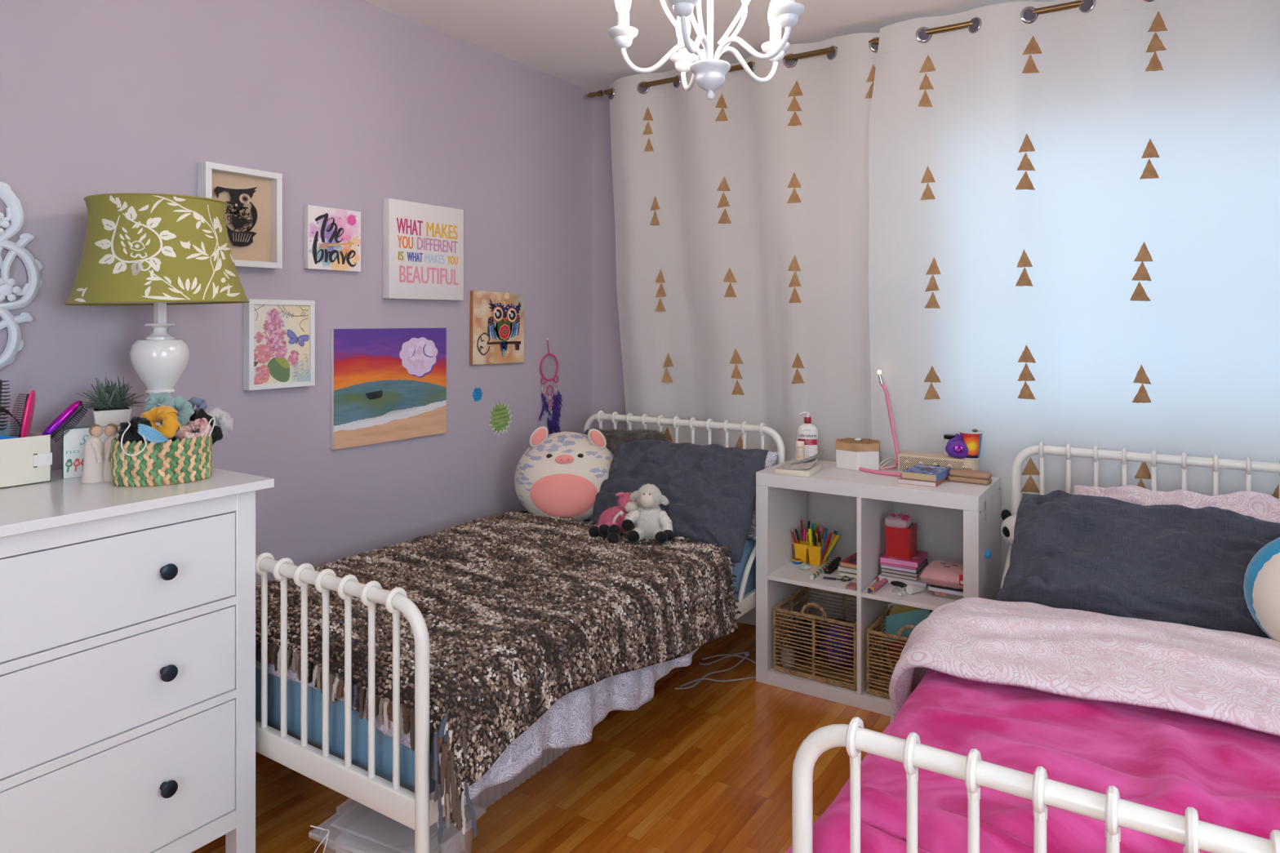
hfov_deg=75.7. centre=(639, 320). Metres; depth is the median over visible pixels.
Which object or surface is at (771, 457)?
pillow
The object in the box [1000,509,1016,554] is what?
plush
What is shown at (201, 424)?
scrunchie
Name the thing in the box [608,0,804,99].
chandelier
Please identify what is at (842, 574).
paperback
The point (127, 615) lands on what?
dresser
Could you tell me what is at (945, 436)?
glass jar
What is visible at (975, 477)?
glasses case
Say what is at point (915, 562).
notebook
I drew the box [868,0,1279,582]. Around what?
curtain
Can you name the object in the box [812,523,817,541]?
pen
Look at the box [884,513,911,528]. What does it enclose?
wallet
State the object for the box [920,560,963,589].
pouch
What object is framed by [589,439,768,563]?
pillow
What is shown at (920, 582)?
flat box
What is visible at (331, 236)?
canvas
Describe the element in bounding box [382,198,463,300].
canvas
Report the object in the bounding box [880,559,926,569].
notebook
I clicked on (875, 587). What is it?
pencil case
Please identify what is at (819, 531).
pen
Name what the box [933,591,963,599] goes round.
case
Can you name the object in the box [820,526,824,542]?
pen
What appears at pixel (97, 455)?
figurine
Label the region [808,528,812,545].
pen
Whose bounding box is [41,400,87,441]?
hairbrush
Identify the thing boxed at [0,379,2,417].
cushion
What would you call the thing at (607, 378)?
wall
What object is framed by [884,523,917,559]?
gift box
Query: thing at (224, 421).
scrunchie
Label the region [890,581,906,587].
mask
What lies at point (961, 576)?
tag
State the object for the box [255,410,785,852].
bed
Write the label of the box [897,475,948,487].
paperback
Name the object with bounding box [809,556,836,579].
pen
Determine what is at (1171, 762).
blanket
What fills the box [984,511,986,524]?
sticker
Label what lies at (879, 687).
wicker basket
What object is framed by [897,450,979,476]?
drawer box
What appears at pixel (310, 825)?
string
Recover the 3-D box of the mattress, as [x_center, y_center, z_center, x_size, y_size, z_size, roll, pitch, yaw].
[-0.357,0.958,2.836,0.956,0.226,1.828,0,0,33]
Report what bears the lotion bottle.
on the cube shelf
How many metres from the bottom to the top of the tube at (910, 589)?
0.032 m
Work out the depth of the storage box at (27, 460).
1.98 m
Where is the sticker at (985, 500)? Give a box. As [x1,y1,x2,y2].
[984,499,986,512]
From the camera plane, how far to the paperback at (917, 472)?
2.89 m
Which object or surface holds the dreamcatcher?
hanging from the pin
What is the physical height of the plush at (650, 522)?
0.210 m
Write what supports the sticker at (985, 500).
attached to the cube shelf
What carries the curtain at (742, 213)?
hanging from the curtain rod
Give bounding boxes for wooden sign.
[62,425,119,479]
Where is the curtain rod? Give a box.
[586,0,1084,97]
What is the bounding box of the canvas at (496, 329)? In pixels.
[469,290,524,364]
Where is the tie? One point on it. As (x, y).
(7, 411)
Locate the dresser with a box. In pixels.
[0,467,274,852]
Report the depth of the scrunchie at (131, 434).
1.97 m
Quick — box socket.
[878,374,883,383]
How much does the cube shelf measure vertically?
0.790 m
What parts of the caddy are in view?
handle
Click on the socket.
(881, 381)
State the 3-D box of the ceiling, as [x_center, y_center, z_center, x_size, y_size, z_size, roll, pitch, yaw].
[0.194,-1.230,1.153,4.300,0.100,4.840,0,0,33]
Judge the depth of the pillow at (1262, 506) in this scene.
2.49 m
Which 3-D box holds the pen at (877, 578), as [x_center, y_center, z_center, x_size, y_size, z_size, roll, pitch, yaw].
[0.861,0.942,2.997,0.014,0.014,0.102,0,0,33]
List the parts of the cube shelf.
panel, panel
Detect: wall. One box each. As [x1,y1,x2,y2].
[0,0,591,584]
[591,63,730,431]
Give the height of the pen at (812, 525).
0.128 m
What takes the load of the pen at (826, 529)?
in the caddy
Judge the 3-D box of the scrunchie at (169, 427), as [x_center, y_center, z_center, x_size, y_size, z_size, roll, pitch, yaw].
[-1.172,0.252,2.004,0.108,0.093,0.069,0,0,9]
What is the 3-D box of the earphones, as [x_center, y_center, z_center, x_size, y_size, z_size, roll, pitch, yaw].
[0.893,0.943,2.906,0.083,0.016,0.262,0,0,17]
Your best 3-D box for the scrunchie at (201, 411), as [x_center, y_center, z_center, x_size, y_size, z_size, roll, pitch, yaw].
[-1.142,0.263,2.119,0.084,0.077,0.057,0,0,-23]
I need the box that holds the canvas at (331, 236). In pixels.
[303,204,360,271]
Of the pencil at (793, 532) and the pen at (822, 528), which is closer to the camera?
the pencil at (793, 532)
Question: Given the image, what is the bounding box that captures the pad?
[928,584,963,595]
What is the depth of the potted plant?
2.12 m
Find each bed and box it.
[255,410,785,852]
[791,441,1279,852]
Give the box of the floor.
[191,622,890,852]
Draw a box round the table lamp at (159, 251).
[64,192,249,422]
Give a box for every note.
[471,386,483,401]
[488,401,511,435]
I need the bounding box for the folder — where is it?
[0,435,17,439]
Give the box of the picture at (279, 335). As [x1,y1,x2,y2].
[243,298,315,391]
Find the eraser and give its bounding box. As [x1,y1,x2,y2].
[791,558,803,564]
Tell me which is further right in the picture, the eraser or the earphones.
the earphones
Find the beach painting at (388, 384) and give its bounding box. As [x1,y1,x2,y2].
[330,328,446,449]
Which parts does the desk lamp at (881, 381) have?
cord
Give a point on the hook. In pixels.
(988, 553)
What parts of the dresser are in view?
drawer, drawer, drawer, knob, knob, knob, leg post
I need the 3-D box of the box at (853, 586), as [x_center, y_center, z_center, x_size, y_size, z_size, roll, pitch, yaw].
[0.759,0.946,2.935,0.038,0.012,0.050,0,0,33]
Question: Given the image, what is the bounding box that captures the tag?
[959,574,963,586]
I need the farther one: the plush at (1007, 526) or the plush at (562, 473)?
the plush at (562, 473)
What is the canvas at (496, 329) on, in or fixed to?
attached to the wall at (357, 104)
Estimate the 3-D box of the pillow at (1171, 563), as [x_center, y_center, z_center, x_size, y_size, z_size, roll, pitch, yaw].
[1.460,0.695,2.215,0.902,0.391,0.388,0,0,36]
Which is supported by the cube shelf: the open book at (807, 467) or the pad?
the open book at (807, 467)
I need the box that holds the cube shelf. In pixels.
[755,457,1000,716]
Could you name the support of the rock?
on the cube shelf
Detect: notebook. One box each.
[880,550,928,568]
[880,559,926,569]
[880,559,927,573]
[881,563,928,577]
[881,571,919,581]
[929,584,963,592]
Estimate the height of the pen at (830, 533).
0.133 m
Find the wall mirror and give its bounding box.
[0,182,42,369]
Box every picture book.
[883,604,922,673]
[883,608,930,669]
[884,603,901,664]
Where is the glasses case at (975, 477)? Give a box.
[948,468,991,484]
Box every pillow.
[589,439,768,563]
[746,451,779,540]
[993,489,1279,638]
[1073,484,1279,523]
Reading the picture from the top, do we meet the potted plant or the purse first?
the potted plant
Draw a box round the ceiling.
[361,0,1057,90]
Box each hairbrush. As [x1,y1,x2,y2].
[0,379,10,430]
[9,390,35,437]
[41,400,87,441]
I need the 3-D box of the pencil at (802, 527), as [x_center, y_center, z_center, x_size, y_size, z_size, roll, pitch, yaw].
[0.658,0.871,3.328,0.008,0.152,0.043,0,0,-8]
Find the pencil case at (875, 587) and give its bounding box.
[867,577,888,593]
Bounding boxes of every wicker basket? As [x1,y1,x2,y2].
[773,586,857,690]
[866,605,933,698]
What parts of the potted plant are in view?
pot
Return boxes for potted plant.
[72,376,143,426]
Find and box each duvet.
[255,560,732,806]
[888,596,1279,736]
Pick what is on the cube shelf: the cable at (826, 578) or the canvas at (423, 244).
the cable at (826, 578)
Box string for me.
[310,825,329,852]
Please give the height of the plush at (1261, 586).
0.310 m
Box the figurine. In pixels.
[80,423,117,483]
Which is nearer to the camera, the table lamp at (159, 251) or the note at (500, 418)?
the table lamp at (159, 251)
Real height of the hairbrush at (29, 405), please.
0.201 m
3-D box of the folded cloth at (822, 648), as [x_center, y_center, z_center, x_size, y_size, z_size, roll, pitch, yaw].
[0.754,1.212,3.083,0.160,0.183,0.209,0,0,33]
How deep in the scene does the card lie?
2.07 m
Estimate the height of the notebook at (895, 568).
0.014 m
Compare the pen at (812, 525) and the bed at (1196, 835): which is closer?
the bed at (1196, 835)
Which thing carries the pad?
on the case at (935, 593)
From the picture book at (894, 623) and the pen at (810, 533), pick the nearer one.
the picture book at (894, 623)
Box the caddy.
[792,530,830,566]
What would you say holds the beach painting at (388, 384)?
attached to the wall at (357, 104)
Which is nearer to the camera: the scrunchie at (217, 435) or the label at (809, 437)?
the scrunchie at (217, 435)
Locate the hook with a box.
[985,549,991,559]
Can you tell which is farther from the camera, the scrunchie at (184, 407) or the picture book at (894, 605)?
the picture book at (894, 605)
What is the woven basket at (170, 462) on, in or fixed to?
on the dresser
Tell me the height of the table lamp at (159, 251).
0.721 m
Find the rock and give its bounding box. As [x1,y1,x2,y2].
[797,563,810,569]
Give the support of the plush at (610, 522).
on the knitted blanket at (523, 612)
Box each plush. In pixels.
[514,426,613,521]
[588,492,639,543]
[621,483,674,543]
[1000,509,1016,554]
[1243,537,1279,641]
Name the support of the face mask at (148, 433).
on the woven basket at (170, 462)
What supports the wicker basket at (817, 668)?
on the cube shelf
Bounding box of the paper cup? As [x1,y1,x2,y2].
[959,429,982,459]
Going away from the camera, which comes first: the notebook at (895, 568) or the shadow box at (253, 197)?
the shadow box at (253, 197)
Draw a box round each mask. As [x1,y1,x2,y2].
[120,417,215,456]
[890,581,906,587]
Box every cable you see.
[674,651,748,689]
[680,676,755,687]
[702,653,755,663]
[823,575,853,581]
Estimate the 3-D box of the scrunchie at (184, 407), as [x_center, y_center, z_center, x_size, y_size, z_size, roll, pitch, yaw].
[-1.169,0.231,2.077,0.081,0.084,0.058,0,0,-30]
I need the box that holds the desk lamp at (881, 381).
[858,369,902,476]
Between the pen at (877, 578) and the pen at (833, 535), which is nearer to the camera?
the pen at (877, 578)
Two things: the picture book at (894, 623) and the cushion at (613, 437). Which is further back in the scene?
the cushion at (613, 437)
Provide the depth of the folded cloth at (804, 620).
3.11 m
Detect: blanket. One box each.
[255,510,741,844]
[785,668,1279,852]
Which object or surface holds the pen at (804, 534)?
in the caddy
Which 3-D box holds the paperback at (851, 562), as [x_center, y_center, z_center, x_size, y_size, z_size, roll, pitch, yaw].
[0.841,0.909,3.116,0.105,0.016,0.170,0,0,36]
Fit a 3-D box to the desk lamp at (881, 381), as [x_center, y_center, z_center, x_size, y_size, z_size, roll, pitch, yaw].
[0.907,0.382,3.134,0.176,0.382,0.211,0,0,19]
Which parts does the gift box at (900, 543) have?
lid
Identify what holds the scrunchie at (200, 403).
on the scrunchie at (201, 411)
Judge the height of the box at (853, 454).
0.114 m
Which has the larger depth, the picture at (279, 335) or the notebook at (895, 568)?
the notebook at (895, 568)
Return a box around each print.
[74,195,239,302]
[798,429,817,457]
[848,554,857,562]
[904,464,946,473]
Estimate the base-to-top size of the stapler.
0.034 m
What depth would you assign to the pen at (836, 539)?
3.21 m
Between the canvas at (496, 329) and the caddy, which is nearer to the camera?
the caddy
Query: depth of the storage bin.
2.37 m
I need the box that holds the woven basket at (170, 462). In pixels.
[110,434,212,487]
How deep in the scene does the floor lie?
2.40 m
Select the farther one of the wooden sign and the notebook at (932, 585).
the notebook at (932, 585)
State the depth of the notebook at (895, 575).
2.98 m
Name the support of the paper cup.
on the drawer box at (906, 460)
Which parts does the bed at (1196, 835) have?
footboard frame, headboard frame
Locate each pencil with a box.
[791,528,796,542]
[795,528,799,543]
[800,516,803,537]
[815,522,818,542]
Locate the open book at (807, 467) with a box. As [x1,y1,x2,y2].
[775,448,825,476]
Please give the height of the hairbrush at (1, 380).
0.146 m
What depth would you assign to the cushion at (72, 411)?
2.05 m
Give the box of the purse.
[945,433,968,458]
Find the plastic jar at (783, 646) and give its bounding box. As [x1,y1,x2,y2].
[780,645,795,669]
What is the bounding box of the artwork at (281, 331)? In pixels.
[253,304,309,384]
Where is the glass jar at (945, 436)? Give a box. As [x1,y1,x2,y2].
[943,434,955,456]
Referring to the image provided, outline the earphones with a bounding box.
[880,579,906,599]
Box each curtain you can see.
[608,32,879,629]
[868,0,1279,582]
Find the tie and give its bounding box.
[0,408,21,427]
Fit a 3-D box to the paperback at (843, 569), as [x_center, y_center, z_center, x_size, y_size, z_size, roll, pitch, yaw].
[0.832,0.926,3.119,0.111,0.017,0.170,0,0,33]
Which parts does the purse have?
clasp frame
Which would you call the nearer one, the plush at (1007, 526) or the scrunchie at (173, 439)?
the scrunchie at (173, 439)
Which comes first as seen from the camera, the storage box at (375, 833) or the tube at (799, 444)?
the storage box at (375, 833)
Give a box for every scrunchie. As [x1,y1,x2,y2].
[116,416,151,444]
[137,405,181,442]
[143,391,174,413]
[147,435,176,443]
[160,395,194,426]
[174,417,211,440]
[187,396,207,416]
[189,408,214,432]
[205,406,233,437]
[211,426,222,445]
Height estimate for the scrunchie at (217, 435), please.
0.058 m
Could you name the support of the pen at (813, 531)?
in the caddy
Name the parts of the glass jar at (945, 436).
lid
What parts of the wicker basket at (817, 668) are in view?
panel, handle, panel, panel, panel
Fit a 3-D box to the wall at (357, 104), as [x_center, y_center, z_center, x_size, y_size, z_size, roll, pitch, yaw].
[-1.563,0.090,2.304,0.100,2.540,4.840,0,0,33]
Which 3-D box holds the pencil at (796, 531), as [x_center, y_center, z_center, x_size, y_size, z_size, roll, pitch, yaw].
[0.631,0.884,3.252,0.038,0.126,0.009,0,0,13]
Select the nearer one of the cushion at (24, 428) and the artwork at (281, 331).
the cushion at (24, 428)
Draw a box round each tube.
[795,440,804,460]
[906,585,925,594]
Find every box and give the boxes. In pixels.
[0,431,52,488]
[197,161,282,269]
[335,810,455,852]
[835,437,879,470]
[845,582,857,590]
[878,573,930,589]
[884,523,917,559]
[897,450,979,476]
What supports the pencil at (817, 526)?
in the caddy
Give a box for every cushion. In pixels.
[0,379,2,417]
[18,393,29,437]
[50,404,83,438]
[582,426,668,454]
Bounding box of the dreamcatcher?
[538,340,562,434]
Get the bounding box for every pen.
[802,528,806,541]
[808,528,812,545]
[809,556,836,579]
[810,524,813,536]
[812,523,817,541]
[812,529,816,546]
[817,530,820,546]
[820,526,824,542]
[821,528,827,558]
[821,532,831,563]
[823,533,835,556]
[823,534,839,562]
[826,531,840,560]
[870,575,879,585]
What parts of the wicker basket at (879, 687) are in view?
panel, panel, handle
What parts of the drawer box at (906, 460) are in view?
drawer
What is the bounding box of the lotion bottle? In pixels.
[797,411,817,462]
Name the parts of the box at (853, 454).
lid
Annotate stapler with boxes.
[824,556,840,573]
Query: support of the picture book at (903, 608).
in the wicker basket at (879, 687)
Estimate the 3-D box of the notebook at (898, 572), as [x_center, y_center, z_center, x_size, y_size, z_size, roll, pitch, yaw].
[0.981,0.911,3.046,0.128,0.012,0.161,0,0,34]
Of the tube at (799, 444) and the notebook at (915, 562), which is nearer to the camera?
the notebook at (915, 562)
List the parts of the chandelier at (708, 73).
bulb, arm, bulb, arm, arm, stem, arm, arm, bulb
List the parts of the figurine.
arm, arm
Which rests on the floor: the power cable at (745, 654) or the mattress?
the power cable at (745, 654)
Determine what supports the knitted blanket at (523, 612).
on the duvet at (571, 721)
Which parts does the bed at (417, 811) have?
rail, footboard frame, rail, headboard frame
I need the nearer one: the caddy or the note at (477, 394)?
the caddy
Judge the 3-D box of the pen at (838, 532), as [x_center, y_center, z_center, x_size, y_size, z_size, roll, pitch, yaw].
[0.763,0.891,3.260,0.064,0.114,0.014,0,0,2]
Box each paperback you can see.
[837,564,857,573]
[839,571,857,579]
[840,551,857,568]
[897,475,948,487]
[902,464,951,481]
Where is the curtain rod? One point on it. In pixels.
(1073, 4)
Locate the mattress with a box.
[255,518,755,793]
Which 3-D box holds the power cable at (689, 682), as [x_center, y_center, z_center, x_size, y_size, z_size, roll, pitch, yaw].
[0.291,1.354,3.107,0.306,0.006,0.047,0,0,-15]

